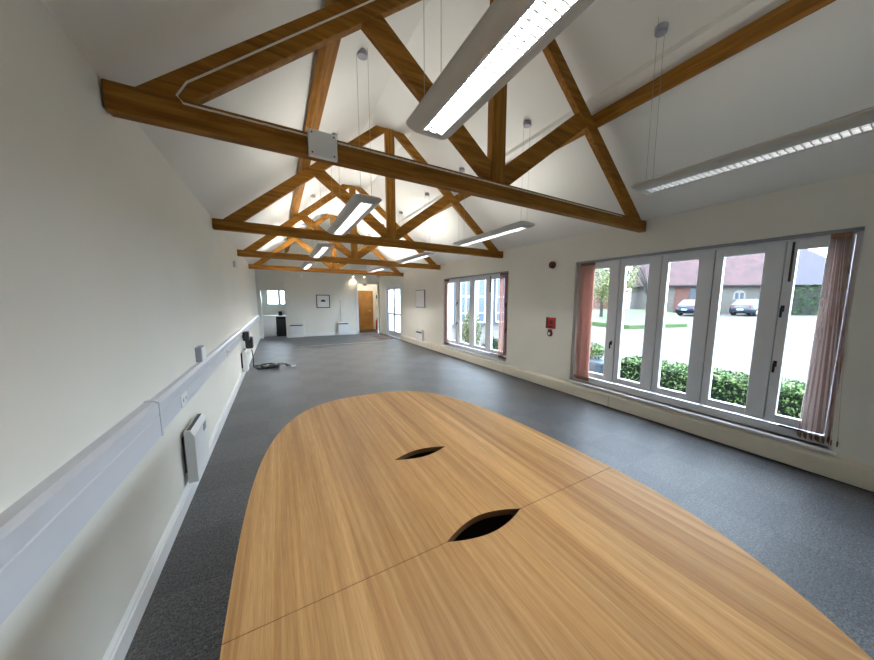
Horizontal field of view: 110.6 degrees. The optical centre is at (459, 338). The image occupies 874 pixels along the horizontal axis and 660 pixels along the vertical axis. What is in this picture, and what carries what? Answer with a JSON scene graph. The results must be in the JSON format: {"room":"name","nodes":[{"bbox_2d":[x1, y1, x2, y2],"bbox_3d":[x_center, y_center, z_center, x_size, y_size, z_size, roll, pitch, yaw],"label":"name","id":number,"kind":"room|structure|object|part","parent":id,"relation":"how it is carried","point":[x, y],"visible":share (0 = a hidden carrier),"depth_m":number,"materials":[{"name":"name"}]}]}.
{"room":"office meeting room","nodes":[
{"label":"office meeting room","id":0,"kind":"room"},
{"bbox_2d":[0,0,258,659],"bbox_3d":[-3.516,-0.266,4.306,0.250,2.820,18.200,-4,8,-31],"label":"wall","id":1,"kind":"structure","parent":0,"point":[113,273],"depth_m":1.25,"materials":[{"name":"white paint"}]},
{"bbox_2d":[0,315,259,624],"bbox_3d":[-3.347,0.123,4.370,0.062,0.214,17.630,-4,8,-31],"label":"dado trunking","id":2,"kind":"object","parent":1,"relation":"attached to","point":[35,530],"visible":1,"depth_m":1.04,"materials":[{"name":"white plastic"}]},
{"bbox_3d":[-0.286,0.772,-0.697,0.058,0.205,5.720,-4,8,-31],"label":"casing","id":3,"kind":"part","parent":2,"relation":"part of","materials":[{"name":"white plastic"}]},
{"bbox_3d":[-2.011,0.441,2.203,0.013,0.090,0.150,-4,8,-31],"label":"socket plate","id":4,"kind":"part","parent":2,"relation":"part of","materials":[{"name":"white plastic"}]},
{"bbox_3d":[-4.827,-0.186,6.806,0.050,0.190,11.895,-4,8,-31],"label":"casing","id":5,"kind":"part","parent":2,"relation":"part of","materials":[{"name":"white plastic"}]},
{"bbox_2d":[242,331,249,340],"bbox_3d":[-4.247,-0.048,6.008,0.111,0.180,0.200,-4,8,-31],"label":"power adapter","id":6,"kind":"object","parent":2,"relation":"attached to","point":[246,337],"visible":1,"depth_m":5.93,"materials":[{"name":"black plastic"}]},
{"bbox_2d":[245,336,253,348],"bbox_3d":[-4.417,0.071,6.347,0.130,0.278,0.334,-4,8,-31],"label":"power adapter","id":7,"kind":"object","parent":2,"relation":"attached to","point":[249,344],"visible":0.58,"depth_m":6.31,"materials":[{"name":"black plastic"}]},
{"bbox_2d":[102,336,259,659],"bbox_3d":[-3.409,0.913,4.521,0.020,0.130,17.800,-4,8,-31],"label":"baseboard","id":8,"kind":"structure","parent":1,"relation":"attached to","point":[120,643],"depth_m":1.67,"materials":[{"name":"white paint"}]},
{"bbox_2d":[182,413,209,482],"bbox_3d":[-2.144,0.870,2.459,0.088,0.408,0.440,-4,8,-31],"label":"heater","id":9,"kind":"object","parent":1,"relation":"attached to","point":[195,443],"visible":1,"depth_m":2.32,"materials":[{"name":"white metal"}]},
{"bbox_2d":[187,414,200,429],"bbox_3d":[-2.137,0.669,2.438,0.024,0.003,0.380,-4,8,-31],"label":"grille","id":10,"kind":"object","parent":9,"relation":"attached to","point":[196,420],"depth_m":2.42,"materials":[{"name":"grey metal"}]},
{"bbox_2d":[195,345,205,361],"bbox_3d":[-2.460,0.143,2.875,0.052,0.135,0.170,-4,8,-31],"label":"wall socket","id":11,"kind":"object","parent":1,"relation":"attached to","point":[200,351],"visible":1,"depth_m":2.81,"materials":[{"name":"grey plastic"}]},
{"bbox_3d":[-2.441,0.142,2.886,0.007,0.125,0.160,-4,8,-31],"label":"plate","id":12,"kind":"part","parent":11,"relation":"part of","materials":[{"name":"white plastic"}]},
{"bbox_2d":[241,348,248,371],"bbox_3d":[-4.348,0.429,6.125,0.104,0.423,0.360,-4,8,-31],"label":"heater","id":13,"kind":"object","parent":1,"relation":"attached to","point":[244,355],"visible":0.99,"depth_m":5.99,"materials":[{"name":"white metal"}]},
{"bbox_2d":[261,291,284,331],"bbox_3d":[-8.542,-1.606,14.938,2.650,2.500,0.150,-4,8,-31],"label":"wall","id":14,"kind":"structure","parent":0,"point":[266,309],"depth_m":14.52,"materials":[{"name":"white paint"}]},
{"bbox_2d":[266,291,284,304],"bbox_3d":[-8.600,-2.122,14.831,1.500,0.950,0.060,-4,8,-31],"label":"window","id":15,"kind":"structure","parent":14,"relation":"in","point":[278,292],"depth_m":14.68,"materials":[{"name":"white paint"}]},
{"bbox_2d":[264,332,286,337],"bbox_3d":[-7.767,-0.158,13.945,2.500,0.120,2.650,-4,8,-31],"label":"floor","id":16,"kind":"structure","parent":0,"point":[276,332],"depth_m":12.64,"materials":[{"name":"carpet"}]},
{"bbox_2d":[263,317,276,336],"bbox_3d":[-8.209,-0.519,12.924,0.620,0.840,0.616,-4,8,-31],"label":"base cabinet","id":17,"kind":"object","parent":16,"relation":"on","point":[269,323],"visible":0.76,"depth_m":12.74,"materials":[{"name":"white laminate"}]},
{"bbox_3d":[-8.202,-0.531,12.618,0.300,0.720,0.020,-4,8,-31],"label":"door","id":18,"kind":"part","parent":17,"relation":"part of","materials":[{"name":"white paint"}]},
{"bbox_3d":[-7.943,-0.548,12.773,0.295,0.720,0.020,-4,8,-31],"label":"door","id":19,"kind":"part","parent":17,"relation":"part of","materials":[{"name":"white paint"}]},
{"bbox_2d":[262,315,285,316],"bbox_3d":[-7.902,-0.976,13.078,1.365,0.035,0.650,-4,8,-31],"label":"countertop","id":20,"kind":"structure","parent":17,"relation":"on","point":[262,315],"depth_m":12.95,"materials":[{"name":"grey"}]},
{"bbox_2d":[276,317,286,335],"bbox_3d":[-7.634,-0.559,13.286,0.700,0.840,0.583,-4,8,-31],"label":"dishwasher","id":21,"kind":"object","parent":16,"relation":"on","point":[280,321],"visible":0.54,"depth_m":12.96,"materials":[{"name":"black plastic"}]},
{"bbox_2d":[255,239,379,338],"bbox_3d":[-5.896,-2.224,13.084,4.863,4.520,0.290,-4,8,-31],"label":"wall","id":22,"kind":"structure","parent":0,"point":[300,293],"depth_m":12.95,"materials":[{"name":"white paint"}]},
{"bbox_2d":[259,289,287,338],"bbox_3d":[-7.562,-0.998,12.314,0.880,1.950,0.175,-4,8,-31],"label":"trim","id":23,"kind":"structure","parent":22,"relation":"attached to","point":[260,290],"depth_m":12.11,"materials":[{"name":"white paint"}]},
{"bbox_2d":[289,323,303,334],"bbox_3d":[-6.770,-0.399,12.558,0.500,0.453,0.103,-4,8,-31],"label":"heater","id":24,"kind":"object","parent":22,"relation":"attached to","point":[296,328],"visible":1,"depth_m":12.51,"materials":[{"name":"white metal"}]},
{"bbox_2d":[316,295,329,307],"bbox_3d":[-5.918,-1.615,13.126,0.540,0.560,0.030,-4,8,-31],"label":"framed picture","id":25,"kind":"object","parent":22,"relation":"attached to","point":[322,301],"visible":1,"depth_m":13.12,"materials":[{"name":"black paper"}]},
{"bbox_2d":[288,331,358,337],"bbox_3d":[-5.878,-0.180,13.257,2.880,0.120,0.160,-4,8,-31],"label":"baseboard","id":26,"kind":"structure","parent":22,"relation":"attached to","point":[334,333],"depth_m":13.23,"materials":[{"name":"white paint"}]},
{"bbox_2d":[338,322,348,331],"bbox_3d":[-5.238,-0.520,13.633,0.460,0.453,0.103,-4,8,-31],"label":"heater","id":27,"kind":"object","parent":22,"relation":"attached to","point":[342,326],"visible":1,"depth_m":13.59,"materials":[{"name":"white metal"}]},
{"bbox_2d":[356,283,366,333],"bbox_3d":[-4.336,-1.409,14.202,1.010,2.350,0.170,-4,8,-31],"label":"trim","id":28,"kind":"structure","parent":22,"relation":"attached to","point":[357,309],"depth_m":13.89,"materials":[{"name":"white paint"}]},
{"bbox_2d":[358,284,377,328],"bbox_3d":[-5.158,-1.829,16.131,2.800,2.700,0.150,-4,8,-31],"label":"wall","id":29,"kind":"structure","parent":0,"point":[370,287],"depth_m":16.29,"materials":[{"name":"white paint"}]},
{"bbox_2d":[358,291,373,329],"bbox_3d":[-5.059,-1.500,16.081,0.920,2.060,0.110,-4,8,-31],"label":"door","id":30,"kind":"structure","parent":29,"relation":"in","point":[365,298],"depth_m":16.12,"materials":[{"name":"brown wood"}]},
{"bbox_2d":[375,292,376,309],"bbox_3d":[-4.315,-2.044,16.493,0.560,0.950,0.025,-4,8,-31],"label":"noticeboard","id":31,"kind":"object","parent":29,"relation":"attached to","point":[375,292],"visible":0.18,"depth_m":16.36,"materials":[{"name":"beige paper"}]},
{"bbox_2d":[359,329,377,333],"bbox_3d":[-4.654,-0.321,15.454,2.600,0.120,2.050,-4,8,-31],"label":"floor","id":32,"kind":"structure","parent":0,"point":[367,331],"depth_m":15.22,"materials":[{"name":"carpet"}]},
{"bbox_2d":[392,289,400,331],"bbox_3d":[-3.374,-1.651,14.794,1.127,2.700,0.100,-4,8,-31],"label":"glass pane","id":33,"kind":"structure","parent":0,"point":[398,324],"depth_m":14.94,"materials":[{"name":"clear glass"}]},
{"bbox_2d":[40,0,873,277],"bbox_3d":[-1.308,-2.615,5.369,5.393,2.165,18.250,-4,8,-31],"label":"ceiling","id":34,"kind":"structure","parent":0,"point":[817,69],"depth_m":2.82,"materials":[{"name":"white paint"}]},
{"bbox_2d":[300,224,315,269],"bbox_3d":[-4.378,-2.769,8.637,0.280,1.416,1.860,-4,8,-31],"label":"pendant light","id":35,"kind":"object","parent":34,"relation":"hanging from","point":[306,265],"visible":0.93,"depth_m":8.39,"materials":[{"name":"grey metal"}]},
{"bbox_2d":[285,0,340,252],"bbox_3d":[-2.424,-2.543,4.674,0.152,0.102,17.799,-4,8,-31],"label":"purlin","id":36,"kind":"object","parent":34,"relation":"attached to","point":[326,56],"visible":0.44,"depth_m":2.80,"materials":[{"name":"brown wood"}]},
{"bbox_2d":[309,188,333,257],"bbox_3d":[-2.835,-2.442,6.085,0.280,1.416,1.860,-4,8,-31],"label":"pendant light","id":37,"kind":"object","parent":34,"relation":"hanging from","point":[322,248],"visible":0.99,"depth_m":5.86,"materials":[{"name":"grey metal"}]},
{"bbox_2d":[248,214,403,275],"bbox_3d":[-4.212,-3.156,10.153,4.843,1.877,0.085,-4,8,-31],"label":"roof truss","id":38,"kind":"object","parent":34,"relation":"attached to","point":[334,267],"visible":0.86,"depth_m":9.95,"materials":[{"name":"brown wood"}]},
{"bbox_3d":[-4.218,-3.223,10.140,0.150,1.742,0.077,-4,8,-31],"label":"king post","id":39,"kind":"part","parent":38,"relation":"part of","materials":[{"name":"brown wood"}]},
{"bbox_2d":[237,184,440,269],"bbox_3d":[-2.648,-2.825,7.566,4.843,1.877,0.085,-4,8,-31],"label":"roof truss","id":40,"kind":"object","parent":34,"relation":"attached to","point":[354,257],"visible":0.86,"depth_m":7.32,"materials":[{"name":"brown wood"}]},
{"bbox_3d":[-2.654,-2.891,7.553,0.150,1.742,0.077,-4,8,-31],"label":"king post","id":41,"kind":"part","parent":40,"relation":"part of","materials":[{"name":"brown wood"}]},
{"bbox_2d":[327,189,381,234],"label":"pendant light","id":42,"kind":"object","parent":34,"relation":"hanging from","point":[356,210],"depth_m":3.34,"materials":[{"name":"grey metal"}]},
{"bbox_2d":[212,125,502,257],"bbox_3d":[-1.161,-2.510,5.106,4.843,1.877,0.085,-4,8,-31],"label":"roof truss","id":43,"kind":"object","parent":34,"relation":"attached to","point":[235,222],"visible":0.97,"depth_m":4.93,"materials":[{"name":"brown wood"}]},
{"bbox_3d":[-1.168,-2.576,5.094,0.150,1.742,0.077,-4,8,-31],"label":"king post","id":44,"kind":"part","parent":43,"relation":"part of","materials":[{"name":"brown wood"}]},
{"bbox_2d":[356,48,367,60],"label":"ceiling rose","id":45,"kind":"object","parent":34,"relation":"hanging from","point":[362,53],"depth_m":2.81,"materials":[{"name":"grey plastic"}]},
{"bbox_2d":[101,0,646,232],"bbox_3d":[0.339,-2.192,2.625,4.843,1.877,0.085,-4,8,-31],"label":"roof truss","id":46,"kind":"object","parent":34,"relation":"attached to","point":[155,102],"visible":0.84,"depth_m":2.06,"materials":[{"name":"brown wood"}]},
{"bbox_2d":[176,0,374,136],"bbox_3d":[-0.746,-2.045,1.938,1.723,1.525,0.018,-4,8,-31],"label":"cable","id":47,"kind":"object","parent":46,"relation":"attached to","point":[369,1],"visible":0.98,"depth_m":1.75,"materials":[{"name":"beige plastic"}]},
{"bbox_2d":[307,128,337,162],"bbox_3d":[-0.877,-1.237,1.940,0.170,0.157,0.038,-4,8,-31],"label":"junction box","id":48,"kind":"object","parent":46,"relation":"attached to","point":[321,145],"visible":1,"depth_m":1.93,"materials":[{"name":"white plastic"}]},
{"bbox_2d":[338,142,621,216],"bbox_3d":[0.578,-1.382,2.819,3.220,0.012,0.010,-4,8,-31],"label":"cable","id":49,"kind":"object","parent":46,"relation":"attached to","point":[350,146],"visible":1,"depth_m":2.47,"materials":[{"name":"beige plastic"}]},
{"bbox_3d":[0.332,-2.259,2.612,0.150,1.742,0.077,-4,8,-31],"label":"king post","id":50,"kind":"part","parent":46,"relation":"part of","materials":[{"name":"brown wood"}]},
{"bbox_2d":[366,224,388,272],"bbox_3d":[-2.647,-2.831,9.616,0.280,1.324,1.760,-4,8,-31],"label":"pendant light","id":51,"kind":"object","parent":34,"relation":"hanging from","point":[380,267],"visible":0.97,"depth_m":9.39,"materials":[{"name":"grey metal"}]},
{"bbox_2d":[396,192,433,263],"bbox_3d":[-1.079,-2.499,7.021,0.280,1.324,1.760,-4,8,-31],"label":"pendant light","id":52,"kind":"object","parent":34,"relation":"hanging from","point":[424,254],"visible":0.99,"depth_m":6.76,"materials":[{"name":"grey metal"}]},
{"bbox_2d":[453,221,534,246],"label":"pendant light","id":53,"kind":"object","parent":34,"relation":"hanging from","point":[506,230],"depth_m":4.31,"materials":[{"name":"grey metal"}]},
{"bbox_2d":[406,0,594,139],"bbox_3d":[0.281,-1.782,0.929,0.280,1.416,1.860,-4,8,-31],"label":"pendant light","id":54,"kind":"object","parent":34,"relation":"hanging from","point":[510,33],"visible":1,"depth_m":1.20,"materials":[{"name":"grey metal"}]},
{"bbox_2d":[523,120,530,139],"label":"ceiling rose","id":55,"kind":"object","parent":34,"relation":"hanging from","point":[527,123],"depth_m":3.75,"materials":[{"name":"grey plastic"}]},
{"bbox_2d":[358,0,835,248],"bbox_3d":[-0.209,-2.756,5.985,0.197,0.235,17.799,-4,8,-31],"label":"purlin","id":56,"kind":"object","parent":34,"relation":"attached to","point":[747,23],"visible":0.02,"depth_m":2.46,"materials":[{"name":"brown wood"}]},
{"bbox_2d":[631,17,873,193],"bbox_3d":[2.099,-1.826,1.764,0.280,1.324,2.000,-4,8,-31],"label":"pendant light","id":57,"kind":"object","parent":34,"relation":"hanging from","point":[860,122],"visible":1,"depth_m":1.95,"materials":[{"name":"grey metal"}]},
{"bbox_2d":[124,333,873,659],"bbox_3d":[-1.333,0.899,5.774,4.863,0.120,17.800,-4,8,-31],"label":"floor","id":58,"kind":"structure","parent":0,"point":[814,532],"depth_m":2.64,"materials":[{"name":"carpet"}]},
{"bbox_2d":[251,349,289,369],"bbox_3d":[-4.337,0.429,6.861,0.400,0.502,0.775,6,9,36],"label":"cable coil","id":59,"kind":"object","parent":58,"relation":"on","point":[262,366],"visible":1,"depth_m":6.82,"materials":[{"name":"black plastic"}]},
{"bbox_2d":[373,335,393,338],"bbox_3d":[-3.205,-0.051,12.808,0.650,0.014,1.100,-4,8,-31],"label":"doormat","id":60,"kind":"object","parent":58,"relation":"on","point":[386,336],"visible":1,"depth_m":12.69,"materials":[{"name":"brown"}]},
{"bbox_2d":[220,391,872,659],"bbox_3d":[-0.087,1.013,1.462,1.550,0.730,2.900,-4,8,-31],"label":"conference table","id":61,"kind":"object","parent":58,"relation":"on","point":[393,525],"visible":1,"depth_m":0.97,"materials":[{"name":"brown wood"}]},
{"bbox_2d":[403,451,435,459],"bbox_3d":[-0.219,0.700,1.648,0.400,0.103,0.160,-4,8,-31],"label":"cable tray","id":62,"kind":"object","parent":61,"relation":"on","point":[417,454],"depth_m":1.70,"materials":[{"name":"black"}]},
{"bbox_2d":[454,514,515,540],"bbox_3d":[0.095,0.767,1.129,0.400,0.103,0.160,-4,8,-31],"label":"hole","id":63,"kind":"object","parent":61,"relation":"on","point":[484,525],"depth_m":1.20,"materials":[{"name":"black"}]},
{"bbox_2d":[379,171,873,466],"bbox_3d":[0.882,-0.557,6.927,0.280,2.820,18.200,-4,8,-31],"label":"wall","id":64,"kind":"structure","parent":0,"point":[537,291],"depth_m":3.81,"materials":[{"name":"white paint"}]},
{"bbox_2d":[385,282,401,338],"bbox_3d":[-2.678,-1.133,12.841,0.315,2.360,1.970,-4,8,-31],"label":"door","id":65,"kind":"structure","parent":64,"relation":"in","point":[393,286],"depth_m":12.90,"materials":[{"name":"white paint"}]},
{"bbox_2d":[416,329,423,340],"bbox_3d":[-1.346,-0.115,10.339,0.103,0.363,0.500,-4,8,-31],"label":"heater","id":66,"kind":"object","parent":64,"relation":"attached to","point":[419,333],"visible":1,"depth_m":10.25,"materials":[{"name":"white metal"}]},
{"bbox_2d":[416,290,424,307],"bbox_3d":[-1.325,-1.344,10.229,0.040,0.600,0.720,-4,8,-31],"label":"wall panel","id":67,"kind":"object","parent":64,"relation":"attached to","point":[420,294],"visible":1,"depth_m":10.17,"materials":[{"name":"grey plastic"}]},
{"bbox_2d":[441,271,508,363],"bbox_3d":[0.401,-0.582,7.750,0.390,2.020,3.020,-4,8,-31],"label":"window","id":68,"kind":"structure","parent":64,"relation":"in","point":[486,351],"depth_m":7.67,"materials":[{"name":"white paint"}]},
{"bbox_2d":[445,279,448,344],"bbox_3d":[-0.364,-0.761,8.780,0.051,1.868,0.290,-4,8,-31],"label":"vertical blind","id":69,"kind":"object","parent":68,"relation":"attached to","point":[447,342],"visible":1,"depth_m":8.81,"materials":[{"name":"fabric"}]},
{"bbox_3d":[0.278,0.363,7.796,0.120,0.028,3.020,-4,8,-31],"label":"sill","id":70,"kind":"part","parent":68,"relation":"part of","materials":[{"name":"white paint"}]},
{"bbox_2d":[498,272,508,358],"bbox_3d":[0.954,-0.482,6.599,0.053,1.868,0.337,-4,8,-31],"label":"vertical blind","id":71,"kind":"object","parent":68,"relation":"attached to","point":[502,310],"visible":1,"depth_m":6.62,"materials":[{"name":"fabric"}]},
{"bbox_2d":[547,329,552,335],"bbox_3d":[1.619,-0.100,5.433,0.034,0.130,0.110,-4,8,-31],"label":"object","id":72,"kind":"object","parent":64,"relation":"attached to","point":[549,333],"visible":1,"depth_m":5.41,"materials":[{"name":"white plastic"}]},
{"bbox_2d":[546,317,555,328],"bbox_3d":[1.631,-0.278,5.407,0.020,0.200,0.213,-4,8,-31],"label":"notice","id":73,"kind":"object","parent":64,"relation":"attached to","point":[550,321],"visible":1,"depth_m":5.40,"materials":[{"name":"red plastic"}]},
{"bbox_2d":[549,261,555,268],"bbox_3d":[1.610,-1.285,5.276,0.075,0.124,0.124,-4,8,-31],"label":"fire sounder","id":74,"kind":"object","parent":64,"relation":"attached to","point":[552,264],"visible":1,"depth_m":5.25,"materials":[{"name":"red plastic"}]},
{"bbox_2d":[400,335,873,492],"bbox_3d":[1.482,0.763,5.719,0.075,0.205,14.840,-4,8,-31],"label":"baseboard","id":75,"kind":"structure","parent":64,"relation":"attached to","point":[859,475],"depth_m":3.46,"materials":[{"name":"beige paint"}]},
{"bbox_2d":[565,227,864,455],"bbox_3d":[2.733,-0.088,3.892,0.390,2.020,2.950,-4,8,-31],"label":"window","id":76,"kind":"structure","parent":64,"relation":"in","point":[781,253],"depth_m":3.15,"materials":[{"name":"white paint"}]},
{"bbox_2d":[574,262,595,380],"bbox_3d":[2.005,-0.259,4.859,0.051,1.868,0.311,-4,8,-31],"label":"vertical blind","id":77,"kind":"object","parent":76,"relation":"attached to","point":[587,271],"visible":1,"depth_m":4.85,"materials":[{"name":"fabric"}]},
{"bbox_3d":[2.610,0.857,3.938,0.120,0.028,2.950,-4,8,-31],"label":"sill","id":78,"kind":"part","parent":76,"relation":"part of","materials":[{"name":"white paint"}]},
{"bbox_3d":[3.146,0.282,3.025,0.045,0.115,0.026,-4,8,-31],"label":"handle","id":79,"kind":"part","parent":76,"relation":"part of","materials":[{"name":"black metal"}]},
{"bbox_3d":[3.150,-0.264,2.958,0.045,0.115,0.026,-4,8,-31],"label":"handle","id":80,"kind":"part","parent":76,"relation":"part of","materials":[{"name":"black metal"}]},
{"bbox_2d":[797,231,852,446],"bbox_3d":[3.317,0.019,2.690,0.087,1.868,0.261,-4,8,-31],"label":"vertical blind","id":81,"kind":"object","parent":76,"relation":"attached to","point":[844,234],"visible":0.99,"depth_m":2.71,"materials":[{"name":"fabric"}]},
{"label":"outside","id":82,"kind":"structure","parent":0,"visible":0},
{"bbox_2d":[400,301,816,385],"bbox_3d":[47.937,-3.793,40.243,114.857,2.766,140.000,-4,8,-31],"label":"ground","id":83,"kind":"structure","parent":82,"point":[736,333],"depth_m":11.80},
{"bbox_2d":[461,307,482,344],"bbox_3d":[0.424,-0.302,10.308,0.755,1.704,0.810,-4,8,-31],"label":"shrub","id":84,"kind":"object","parent":83,"relation":"on","point":[466,318],"visible":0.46,"depth_m":10.17,"materials":[{"name":"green plant"}]},
{"bbox_2d":[452,278,504,327],"bbox_3d":[-0.102,-3.451,20.185,9.600,5.500,4.800,-4,8,-31],"label":"building","id":85,"kind":"structure","parent":83,"relation":"on","point":[480,285],"depth_m":18.75,"materials":[{"name":"grey"}]},
{"bbox_2d":[480,335,497,349],"bbox_3d":[0.929,0.294,8.717,0.643,0.810,0.679,-4,8,-31],"label":"shrub","id":86,"kind":"object","parent":83,"relation":"on","point":[494,340],"visible":0.28,"depth_m":8.55,"materials":[{"name":"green plant"}]},
{"bbox_2d":[589,357,603,373],"bbox_3d":[2.449,0.694,5.701,0.560,0.660,0.830,-4,8,-31],"label":"planter","id":87,"kind":"object","parent":83,"relation":"on","point":[596,365],"visible":0.2,"depth_m":5.31,"materials":[{"name":"grey"}]},
{"bbox_2d":[590,341,604,358],"bbox_3d":[2.471,0.225,5.631,0.522,0.348,0.531,-4,8,-31],"label":"shrub","id":88,"kind":"object","parent":87,"relation":"on","point":[596,351],"visible":0.6,"depth_m":5.48,"materials":[{"name":"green plant"}]},
{"bbox_2d":[593,269,608,308],"bbox_3d":[16.573,-5.569,35.883,4.150,5.200,5.800,2,7,14],"label":"garage","id":89,"kind":"structure","parent":83,"relation":"on","point":[596,305],"depth_m":33.78,"materials":[{"name":"red brick"}]},
{"bbox_2d":[604,265,639,292],"bbox_3d":[14.914,-4.805,27.883,3.085,5.419,3.427,-4,8,-31],"label":"tree","id":90,"kind":"object","parent":83,"relation":"on","point":[628,271],"visible":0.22,"depth_m":27.16,"materials":[{"name":"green plant"}]},
{"bbox_2d":[592,309,686,328],"bbox_3d":[11.977,-2.507,29.369,17.800,0.992,21.800,-4,8,-31],"label":"lawn","id":91,"kind":"structure","parent":83,"relation":"on","point":[633,318],"depth_m":20.26,"materials":[{"name":"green plant"}]},
{"bbox_2d":[593,266,636,316],"bbox_3d":[10.464,-3.694,22.171,4.292,4.551,4.244,3,8,22],"label":"tree","id":92,"kind":"object","parent":91,"relation":"on","point":[604,285],"visible":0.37,"depth_m":21.45,"materials":[{"name":"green plant"}]},
{"bbox_2d":[631,264,671,311],"bbox_3d":[17.469,-5.017,27.806,3.045,5.697,3.399,-4,8,-31],"label":"tree","id":93,"kind":"object","parent":91,"relation":"on","point":[645,284],"visible":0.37,"depth_m":28.05,"materials":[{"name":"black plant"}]},
{"bbox_2d":[675,299,694,314],"bbox_3d":[21.768,-2.827,27.549,4.190,1.450,1.760,-3,8,-24],"label":"car","id":94,"kind":"object","parent":83,"relation":"on","point":[687,305],"visible":0.38,"depth_m":26.83,"materials":[{"name":"grey paint"}]},
{"bbox_2d":[627,254,764,313],"bbox_3d":[25.589,-5.943,32.922,11.600,7.600,7.020,2,7,14],"label":"barn","id":95,"kind":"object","parent":83,"relation":"on","point":[742,279],"visible":0.48,"depth_m":30.51,"materials":[{"name":"red brick"}]},
{"bbox_3d":[21.409,-3.732,31.169,3.750,3.380,0.050,2,7,14],"label":"brick panel","id":96,"kind":"part","parent":95,"relation":"part of","materials":[{"name":"red brick"}]},
{"bbox_3d":[24.238,-3.581,30.441,2.000,2.900,0.060,2,7,14],"label":"door","id":97,"kind":"part","parent":95,"relation":"part of","materials":[{"name":"white paint"}]},
{"bbox_3d":[27.333,-4.151,29.530,0.700,0.600,0.020,2,7,14],"label":"pane","id":98,"kind":"part","parent":95,"relation":"part of","materials":[{"name":"white glass"}]},
{"bbox_2d":[619,355,824,433],"bbox_3d":[4.390,1.011,2.870,0.667,0.810,5.801,-4,8,-31],"label":"hedge","id":99,"kind":"object","parent":83,"relation":"on","point":[725,387],"visible":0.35,"depth_m":3.96,"materials":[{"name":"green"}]},
{"bbox_2d":[729,299,758,315],"bbox_3d":[26.038,-2.774,26.846,4.190,1.450,1.760,-3,8,-24],"label":"car","id":100,"kind":"object","parent":83,"relation":"on","point":[748,306],"visible":0.7,"depth_m":25.90,"materials":[{"name":"grey paint"}]},
{"bbox_2d":[791,284,821,314],"bbox_3d":[31.143,-3.402,26.844,4.152,2.938,1.795,2,7,14],"label":"hedge","id":101,"kind":"object","parent":83,"relation":"on","point":[806,298],"visible":0.27,"depth_m":26.39,"materials":[{"name":"green plant"}]},
{"bbox_2d":[795,249,849,284],"bbox_3d":[41.515,-7.036,37.018,12.600,8.400,7.800,2,7,14],"label":"outbuilding","id":102,"kind":"structure","parent":83,"relation":"on","point":[811,265],"depth_m":35.07,"materials":[{"name":"grey"}]}
]}

